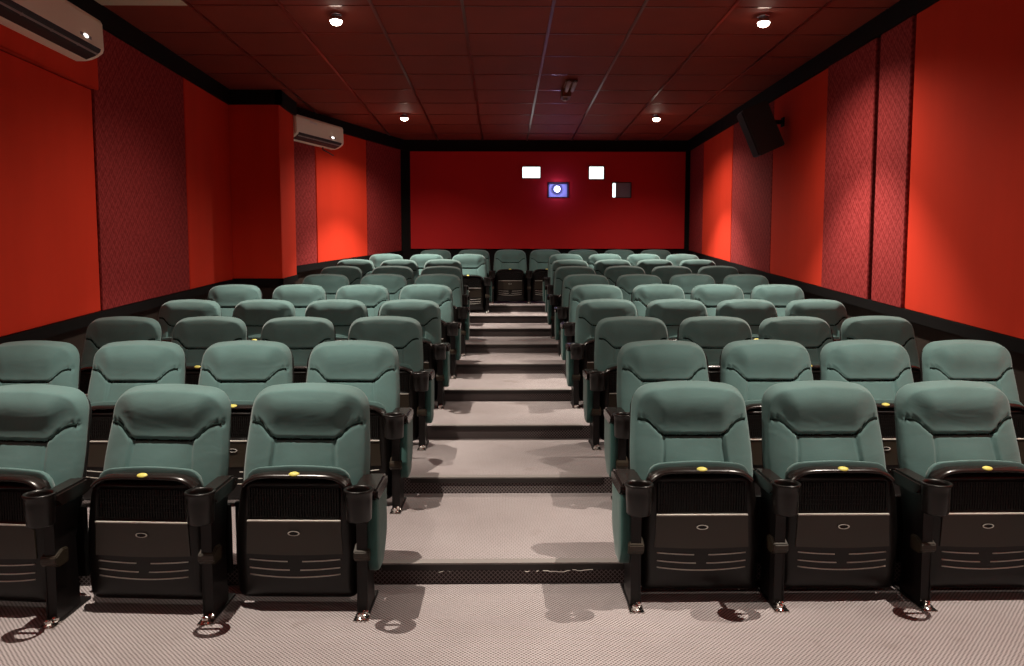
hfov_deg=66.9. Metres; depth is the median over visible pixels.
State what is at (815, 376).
grille
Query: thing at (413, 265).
chair
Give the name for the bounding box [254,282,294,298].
baseboard
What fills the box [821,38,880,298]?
wall panel
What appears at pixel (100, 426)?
grille
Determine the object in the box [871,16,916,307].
wall panel
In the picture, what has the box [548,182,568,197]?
window
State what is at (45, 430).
chair
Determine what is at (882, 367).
chair
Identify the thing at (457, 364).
trim
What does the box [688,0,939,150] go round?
trim
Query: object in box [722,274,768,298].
chair
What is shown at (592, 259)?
chair
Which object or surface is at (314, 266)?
trim
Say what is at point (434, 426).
trim
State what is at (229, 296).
chair
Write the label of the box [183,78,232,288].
wall panel
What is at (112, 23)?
trim
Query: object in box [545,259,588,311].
chair
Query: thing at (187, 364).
seat cushion
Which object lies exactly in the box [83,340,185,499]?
chair
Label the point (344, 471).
seat cushion
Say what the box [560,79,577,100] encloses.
ceiling detector
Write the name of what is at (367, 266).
chair
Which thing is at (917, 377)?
grille
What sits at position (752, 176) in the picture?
wall panel
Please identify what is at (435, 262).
chair
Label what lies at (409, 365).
seat cushion
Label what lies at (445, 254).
chair
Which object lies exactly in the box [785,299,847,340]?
chair
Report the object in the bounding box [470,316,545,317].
trim
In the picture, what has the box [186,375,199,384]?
grille
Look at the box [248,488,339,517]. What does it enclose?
grille
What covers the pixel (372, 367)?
chair
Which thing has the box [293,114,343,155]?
air conditioner
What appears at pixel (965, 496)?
grille
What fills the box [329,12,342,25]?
ceiling spotlight
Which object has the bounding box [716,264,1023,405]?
wall
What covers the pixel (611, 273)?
chair
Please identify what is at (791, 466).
seat cushion
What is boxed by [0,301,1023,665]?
floor
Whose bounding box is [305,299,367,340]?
chair
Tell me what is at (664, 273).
chair
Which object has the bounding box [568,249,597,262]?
chair
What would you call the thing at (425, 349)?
grille
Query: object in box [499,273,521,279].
grille
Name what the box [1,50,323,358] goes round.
wall
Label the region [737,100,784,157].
loudspeaker
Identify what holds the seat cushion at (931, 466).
on the chair at (959, 474)
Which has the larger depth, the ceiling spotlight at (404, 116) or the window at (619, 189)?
the window at (619, 189)
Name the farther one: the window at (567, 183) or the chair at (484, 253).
the window at (567, 183)
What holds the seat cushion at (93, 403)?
on the chair at (118, 367)
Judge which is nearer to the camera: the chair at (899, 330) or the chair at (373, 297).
the chair at (899, 330)
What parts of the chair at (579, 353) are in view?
panel, armrest, leg, access panel, backrest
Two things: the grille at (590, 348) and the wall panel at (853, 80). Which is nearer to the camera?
the grille at (590, 348)
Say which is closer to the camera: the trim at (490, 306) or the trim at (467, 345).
the trim at (467, 345)
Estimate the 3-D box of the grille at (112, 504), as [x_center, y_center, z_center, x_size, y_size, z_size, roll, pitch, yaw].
[-1.491,0.691,3.126,0.366,0.120,0.012,0,5,3]
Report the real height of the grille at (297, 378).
0.117 m
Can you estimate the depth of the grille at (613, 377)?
5.24 m
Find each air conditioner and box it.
[0,0,103,60]
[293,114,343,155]
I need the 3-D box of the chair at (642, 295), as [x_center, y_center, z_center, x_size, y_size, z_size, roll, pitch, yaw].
[1.392,-0.025,7.362,0.632,0.870,0.508,0,5,-1]
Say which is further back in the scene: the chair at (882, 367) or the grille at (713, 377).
the grille at (713, 377)
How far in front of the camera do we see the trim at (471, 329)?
9.57 m
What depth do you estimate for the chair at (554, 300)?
9.46 m
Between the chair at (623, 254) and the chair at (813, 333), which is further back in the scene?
the chair at (623, 254)
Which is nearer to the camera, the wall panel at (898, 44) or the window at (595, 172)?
the wall panel at (898, 44)
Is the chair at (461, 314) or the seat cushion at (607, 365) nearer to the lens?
the seat cushion at (607, 365)
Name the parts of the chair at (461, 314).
backrest, leg, panel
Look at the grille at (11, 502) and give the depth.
3.09 m
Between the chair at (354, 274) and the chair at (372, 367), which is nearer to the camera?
the chair at (372, 367)
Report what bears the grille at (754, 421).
attached to the chair at (750, 366)
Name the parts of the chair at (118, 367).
access panel, backrest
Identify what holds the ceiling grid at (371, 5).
attached to the ceiling
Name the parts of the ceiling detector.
mounting plate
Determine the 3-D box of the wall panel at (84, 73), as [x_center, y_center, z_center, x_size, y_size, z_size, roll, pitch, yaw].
[-3.381,-2.116,4.661,0.058,0.535,3.308,0,5,-1]
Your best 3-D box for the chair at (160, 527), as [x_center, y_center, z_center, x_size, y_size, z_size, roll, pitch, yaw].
[-1.462,0.684,3.206,0.651,0.887,0.509,0,5,3]
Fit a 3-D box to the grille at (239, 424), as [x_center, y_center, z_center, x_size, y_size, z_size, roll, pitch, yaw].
[-1.504,0.510,4.180,0.366,0.120,0.012,0,5,0]
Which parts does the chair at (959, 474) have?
frame, armrest, leg, backrest, access panel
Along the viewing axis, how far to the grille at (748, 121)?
8.64 m
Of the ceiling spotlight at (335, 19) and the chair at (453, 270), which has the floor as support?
the chair at (453, 270)
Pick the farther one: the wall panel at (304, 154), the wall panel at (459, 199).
the wall panel at (459, 199)
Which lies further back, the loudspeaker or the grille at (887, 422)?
the loudspeaker
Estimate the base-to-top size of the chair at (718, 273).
0.872 m
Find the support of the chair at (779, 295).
on the floor
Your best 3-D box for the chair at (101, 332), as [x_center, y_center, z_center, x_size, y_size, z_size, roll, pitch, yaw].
[-2.724,0.334,5.277,0.691,0.872,0.512,0,5,-1]
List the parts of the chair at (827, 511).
frame, armrest, leg, backrest, access panel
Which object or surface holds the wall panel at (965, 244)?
attached to the wall at (924, 335)
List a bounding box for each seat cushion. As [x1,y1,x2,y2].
[0,467,54,487]
[91,401,116,405]
[99,466,203,486]
[186,363,200,365]
[230,400,253,403]
[246,465,350,480]
[294,363,306,365]
[369,401,385,409]
[399,363,412,369]
[605,363,616,368]
[647,461,748,474]
[708,362,719,364]
[745,400,761,404]
[785,460,886,476]
[874,399,894,402]
[925,460,1023,477]
[1008,400,1022,405]
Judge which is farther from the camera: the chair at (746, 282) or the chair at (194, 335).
the chair at (746, 282)
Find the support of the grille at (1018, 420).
attached to the chair at (989, 362)
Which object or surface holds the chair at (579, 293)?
on the floor
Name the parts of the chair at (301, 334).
backrest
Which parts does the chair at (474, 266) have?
backrest, access panel, leg, panel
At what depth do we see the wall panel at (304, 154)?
10.62 m
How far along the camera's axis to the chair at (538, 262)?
12.41 m
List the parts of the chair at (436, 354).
backrest, access panel, leg, panel, armrest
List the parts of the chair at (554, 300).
panel, leg, backrest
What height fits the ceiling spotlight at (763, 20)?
0.093 m
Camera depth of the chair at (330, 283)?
8.41 m
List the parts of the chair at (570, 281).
panel, leg, backrest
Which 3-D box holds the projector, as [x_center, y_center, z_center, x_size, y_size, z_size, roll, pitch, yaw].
[0.779,-2.410,13.127,0.310,0.221,0.165,0,5,-1]
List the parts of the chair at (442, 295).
backrest, leg, panel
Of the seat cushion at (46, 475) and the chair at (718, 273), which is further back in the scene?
the chair at (718, 273)
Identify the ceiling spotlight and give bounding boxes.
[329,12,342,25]
[400,113,407,120]
[653,114,660,121]
[757,14,769,27]
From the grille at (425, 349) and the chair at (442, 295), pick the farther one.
the chair at (442, 295)
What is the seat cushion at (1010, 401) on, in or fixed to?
on the chair at (989, 362)
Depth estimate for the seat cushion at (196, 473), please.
3.18 m
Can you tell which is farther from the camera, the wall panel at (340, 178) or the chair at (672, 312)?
the wall panel at (340, 178)
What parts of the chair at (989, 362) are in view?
backrest, access panel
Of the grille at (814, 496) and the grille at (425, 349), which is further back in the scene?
the grille at (425, 349)
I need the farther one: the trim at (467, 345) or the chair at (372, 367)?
the trim at (467, 345)
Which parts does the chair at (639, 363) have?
panel, armrest, leg, backrest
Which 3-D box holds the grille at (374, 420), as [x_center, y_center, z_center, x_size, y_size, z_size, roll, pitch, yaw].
[-0.905,0.510,4.188,0.366,0.120,0.012,0,5,-1]
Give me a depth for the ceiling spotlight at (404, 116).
10.78 m
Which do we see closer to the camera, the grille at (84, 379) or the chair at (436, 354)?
the grille at (84, 379)
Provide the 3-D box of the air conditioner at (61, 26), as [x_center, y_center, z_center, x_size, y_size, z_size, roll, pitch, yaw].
[-3.250,-2.205,5.327,0.218,0.315,1.340,0,5,-1]
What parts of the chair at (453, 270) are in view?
backrest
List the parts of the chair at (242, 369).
access panel, backrest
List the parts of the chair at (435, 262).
backrest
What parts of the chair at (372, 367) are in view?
backrest, access panel, leg, armrest, panel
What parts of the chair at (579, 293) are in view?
panel, leg, backrest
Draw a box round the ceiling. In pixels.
[103,0,899,139]
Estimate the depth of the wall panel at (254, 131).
9.48 m
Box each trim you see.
[0,279,233,343]
[67,0,403,149]
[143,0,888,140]
[233,275,297,284]
[297,251,402,271]
[382,558,623,570]
[410,474,601,482]
[432,424,581,429]
[445,389,569,393]
[456,363,561,366]
[466,344,555,346]
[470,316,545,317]
[470,328,550,330]
[485,305,541,307]
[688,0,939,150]
[688,250,1023,353]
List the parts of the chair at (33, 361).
backrest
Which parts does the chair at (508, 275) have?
leg, access panel, backrest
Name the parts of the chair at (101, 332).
backrest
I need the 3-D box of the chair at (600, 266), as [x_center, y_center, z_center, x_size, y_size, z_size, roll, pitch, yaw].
[1.357,-0.557,10.412,0.633,0.869,0.508,0,5,-1]
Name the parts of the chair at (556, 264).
panel, backrest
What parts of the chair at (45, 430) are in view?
access panel, backrest, leg, armrest, frame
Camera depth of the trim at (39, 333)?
6.34 m
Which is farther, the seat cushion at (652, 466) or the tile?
the tile
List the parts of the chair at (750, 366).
access panel, backrest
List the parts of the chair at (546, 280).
panel, backrest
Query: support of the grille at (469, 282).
attached to the chair at (474, 266)
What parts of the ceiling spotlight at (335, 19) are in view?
bulb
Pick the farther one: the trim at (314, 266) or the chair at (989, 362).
the trim at (314, 266)
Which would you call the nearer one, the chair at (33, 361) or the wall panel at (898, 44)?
the chair at (33, 361)
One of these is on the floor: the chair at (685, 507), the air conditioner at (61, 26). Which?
the chair at (685, 507)
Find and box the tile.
[95,0,186,5]
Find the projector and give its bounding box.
[549,184,566,196]
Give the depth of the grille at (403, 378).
5.22 m
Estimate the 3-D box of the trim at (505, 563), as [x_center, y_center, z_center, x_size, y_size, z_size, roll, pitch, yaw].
[-0.023,1.029,3.448,1.100,0.033,0.054,0,5,-1]
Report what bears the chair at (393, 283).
on the floor
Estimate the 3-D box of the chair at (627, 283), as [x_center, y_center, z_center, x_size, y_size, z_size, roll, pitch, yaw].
[1.375,-0.201,8.378,0.634,0.866,0.508,0,5,-1]
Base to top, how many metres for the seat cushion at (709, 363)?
0.493 m
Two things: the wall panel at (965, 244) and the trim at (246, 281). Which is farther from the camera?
the trim at (246, 281)
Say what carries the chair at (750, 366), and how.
on the floor
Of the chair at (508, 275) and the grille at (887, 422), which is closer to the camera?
the grille at (887, 422)
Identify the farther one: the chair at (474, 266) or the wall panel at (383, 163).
the wall panel at (383, 163)
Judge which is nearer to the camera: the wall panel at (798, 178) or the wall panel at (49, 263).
the wall panel at (49, 263)
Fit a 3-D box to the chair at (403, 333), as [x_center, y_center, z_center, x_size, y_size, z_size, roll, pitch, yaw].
[-0.864,0.333,5.299,0.648,0.870,0.508,0,5,-1]
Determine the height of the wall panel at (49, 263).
2.056 m
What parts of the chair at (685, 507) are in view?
panel, armrest, leg, frame, backrest, access panel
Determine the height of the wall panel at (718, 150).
1.891 m
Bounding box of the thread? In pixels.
[439,569,592,572]
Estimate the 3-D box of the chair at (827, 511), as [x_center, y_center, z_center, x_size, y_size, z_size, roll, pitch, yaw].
[1.354,0.676,3.311,0.628,0.887,0.508,0,5,-1]
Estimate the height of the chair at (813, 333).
0.866 m
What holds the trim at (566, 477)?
on the floor
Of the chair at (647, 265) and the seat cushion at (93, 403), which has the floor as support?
the chair at (647, 265)
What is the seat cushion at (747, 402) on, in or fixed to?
on the chair at (750, 366)
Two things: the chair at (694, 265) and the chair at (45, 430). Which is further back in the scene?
the chair at (694, 265)
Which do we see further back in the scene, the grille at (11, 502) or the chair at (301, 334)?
the chair at (301, 334)
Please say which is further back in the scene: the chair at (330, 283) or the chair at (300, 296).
the chair at (330, 283)
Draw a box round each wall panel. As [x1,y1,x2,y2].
[0,24,98,89]
[0,50,100,336]
[90,30,189,310]
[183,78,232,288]
[228,105,282,277]
[279,106,296,277]
[294,141,316,265]
[315,134,367,262]
[366,140,401,254]
[410,151,685,248]
[689,143,703,253]
[702,125,733,261]
[731,100,774,272]
[770,68,827,286]
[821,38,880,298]
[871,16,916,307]
[905,0,1023,339]
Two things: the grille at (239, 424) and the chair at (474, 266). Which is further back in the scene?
the chair at (474, 266)
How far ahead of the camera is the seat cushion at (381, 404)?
4.24 m
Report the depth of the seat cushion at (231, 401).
4.23 m
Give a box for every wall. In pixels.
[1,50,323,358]
[400,140,690,300]
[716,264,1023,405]
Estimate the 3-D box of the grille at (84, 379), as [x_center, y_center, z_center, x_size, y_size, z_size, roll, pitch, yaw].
[-2.716,0.342,5.197,0.366,0.117,0.012,0,5,-1]
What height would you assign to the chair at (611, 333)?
0.867 m
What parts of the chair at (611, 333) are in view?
panel, armrest, leg, access panel, backrest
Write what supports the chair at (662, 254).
on the floor
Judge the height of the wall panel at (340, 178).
1.900 m
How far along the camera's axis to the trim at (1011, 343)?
6.36 m
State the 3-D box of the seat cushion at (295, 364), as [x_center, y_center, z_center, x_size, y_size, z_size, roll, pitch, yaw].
[-1.499,0.444,5.326,0.446,0.493,0.099,0,5,-1]
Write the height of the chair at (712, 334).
0.868 m
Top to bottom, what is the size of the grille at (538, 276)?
0.117 m
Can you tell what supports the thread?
attached to the trim at (505, 563)
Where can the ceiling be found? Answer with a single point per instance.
(446, 53)
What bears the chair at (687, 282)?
on the floor
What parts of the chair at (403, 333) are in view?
backrest, access panel, leg, armrest, panel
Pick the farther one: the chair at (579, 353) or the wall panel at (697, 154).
the wall panel at (697, 154)
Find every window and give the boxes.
[522,166,540,178]
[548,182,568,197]
[588,166,604,179]
[612,182,631,197]
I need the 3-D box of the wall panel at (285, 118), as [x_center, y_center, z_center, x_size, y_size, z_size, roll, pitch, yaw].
[-2.853,-1.750,9.835,0.028,2.103,0.640,0,5,-1]
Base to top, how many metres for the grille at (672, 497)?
0.120 m
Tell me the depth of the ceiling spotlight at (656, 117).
10.83 m
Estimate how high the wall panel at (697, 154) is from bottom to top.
1.746 m
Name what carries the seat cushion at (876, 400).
on the chair at (882, 367)
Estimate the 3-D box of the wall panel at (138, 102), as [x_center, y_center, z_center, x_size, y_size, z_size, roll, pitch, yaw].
[-3.426,-1.423,7.250,0.033,2.337,1.818,0,5,-1]
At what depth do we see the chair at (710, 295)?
7.44 m
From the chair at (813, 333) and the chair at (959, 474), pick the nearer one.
the chair at (959, 474)
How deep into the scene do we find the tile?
6.27 m
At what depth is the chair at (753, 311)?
6.43 m
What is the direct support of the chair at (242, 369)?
on the floor
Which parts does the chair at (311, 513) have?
frame, access panel, backrest, leg, armrest, panel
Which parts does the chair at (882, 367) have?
backrest, access panel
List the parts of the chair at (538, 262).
leg, access panel, backrest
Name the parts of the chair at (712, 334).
backrest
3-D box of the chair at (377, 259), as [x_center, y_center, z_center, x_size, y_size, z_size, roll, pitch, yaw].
[-1.876,-0.733,11.390,0.692,0.873,0.512,0,5,-1]
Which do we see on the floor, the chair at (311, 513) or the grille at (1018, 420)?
the chair at (311, 513)
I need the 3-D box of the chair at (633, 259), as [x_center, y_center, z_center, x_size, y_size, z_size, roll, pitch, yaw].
[1.947,-0.736,11.437,0.631,0.870,0.508,0,5,0]
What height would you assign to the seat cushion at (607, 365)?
0.493 m
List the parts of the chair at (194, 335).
backrest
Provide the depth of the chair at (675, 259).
11.53 m
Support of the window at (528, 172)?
in the wall at (409, 145)
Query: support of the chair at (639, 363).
on the floor
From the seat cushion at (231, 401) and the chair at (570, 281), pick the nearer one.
the seat cushion at (231, 401)
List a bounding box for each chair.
[0,340,83,500]
[0,384,92,628]
[80,316,161,395]
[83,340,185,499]
[88,384,237,625]
[158,299,220,341]
[171,316,247,384]
[198,340,293,499]
[207,284,261,316]
[232,299,294,339]
[235,383,387,621]
[260,316,335,382]
[272,284,325,316]
[302,274,349,299]
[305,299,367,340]
[305,340,412,513]
[321,266,362,284]
[335,284,389,316]
[336,259,373,276]
[348,316,434,450]
[360,274,406,299]
[369,254,402,268]
[372,266,413,284]
[378,299,450,408]
[380,259,418,282]
[398,284,460,378]
[410,254,443,275]
[414,274,469,356]
[420,249,451,258]
[421,266,469,307]
[424,259,468,294]
[452,254,491,312]
[459,249,490,276]
[489,249,526,303]
[526,249,560,303]
[542,254,582,312]
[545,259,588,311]
[547,266,595,338]
[554,274,608,355]
[560,284,622,375]
[565,299,637,408]
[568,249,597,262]
[583,316,668,449]
[588,254,621,268]
[594,259,630,274]
[603,266,644,285]
[604,249,633,259]
[604,340,710,498]
[611,380,758,613]
[615,274,661,300]
[627,254,659,265]
[631,284,684,316]
[636,259,672,274]
[640,249,670,259]
[645,299,707,339]
[650,266,691,283]
[665,254,698,265]
[669,274,715,298]
[677,316,751,381]
[679,259,715,273]
[690,284,743,315]
[697,266,738,283]
[716,299,777,339]
[719,339,812,494]
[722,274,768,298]
[750,284,804,316]
[753,380,896,612]
[759,316,833,379]
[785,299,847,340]
[820,339,913,494]
[840,316,920,382]
[888,380,1023,611]
[920,340,1023,463]
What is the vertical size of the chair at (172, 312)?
0.857 m
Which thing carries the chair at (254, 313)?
on the floor
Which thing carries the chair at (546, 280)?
on the floor
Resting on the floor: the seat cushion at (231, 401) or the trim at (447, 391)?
the trim at (447, 391)
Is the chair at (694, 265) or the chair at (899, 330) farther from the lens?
the chair at (694, 265)
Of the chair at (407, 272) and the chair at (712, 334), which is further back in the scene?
the chair at (407, 272)
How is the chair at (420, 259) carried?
on the floor
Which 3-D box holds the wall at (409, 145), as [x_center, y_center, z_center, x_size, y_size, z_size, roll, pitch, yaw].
[0.529,-1.716,13.192,5.300,3.056,0.160,0,5,-1]
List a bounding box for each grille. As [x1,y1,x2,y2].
[0,491,25,521]
[80,375,90,392]
[90,417,112,438]
[97,489,186,519]
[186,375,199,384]
[230,416,249,438]
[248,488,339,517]
[294,375,305,382]
[370,416,378,437]
[400,375,407,391]
[423,347,427,360]
[464,279,480,286]
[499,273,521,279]
[535,273,546,279]
[588,346,593,360]
[610,374,616,391]
[658,483,745,511]
[710,374,718,381]
[737,112,758,156]
[747,415,761,436]
[799,482,887,510]
[813,374,819,379]
[878,415,895,436]
[913,374,920,382]
[949,482,1023,510]
[1012,415,1023,436]
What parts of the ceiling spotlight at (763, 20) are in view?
bulb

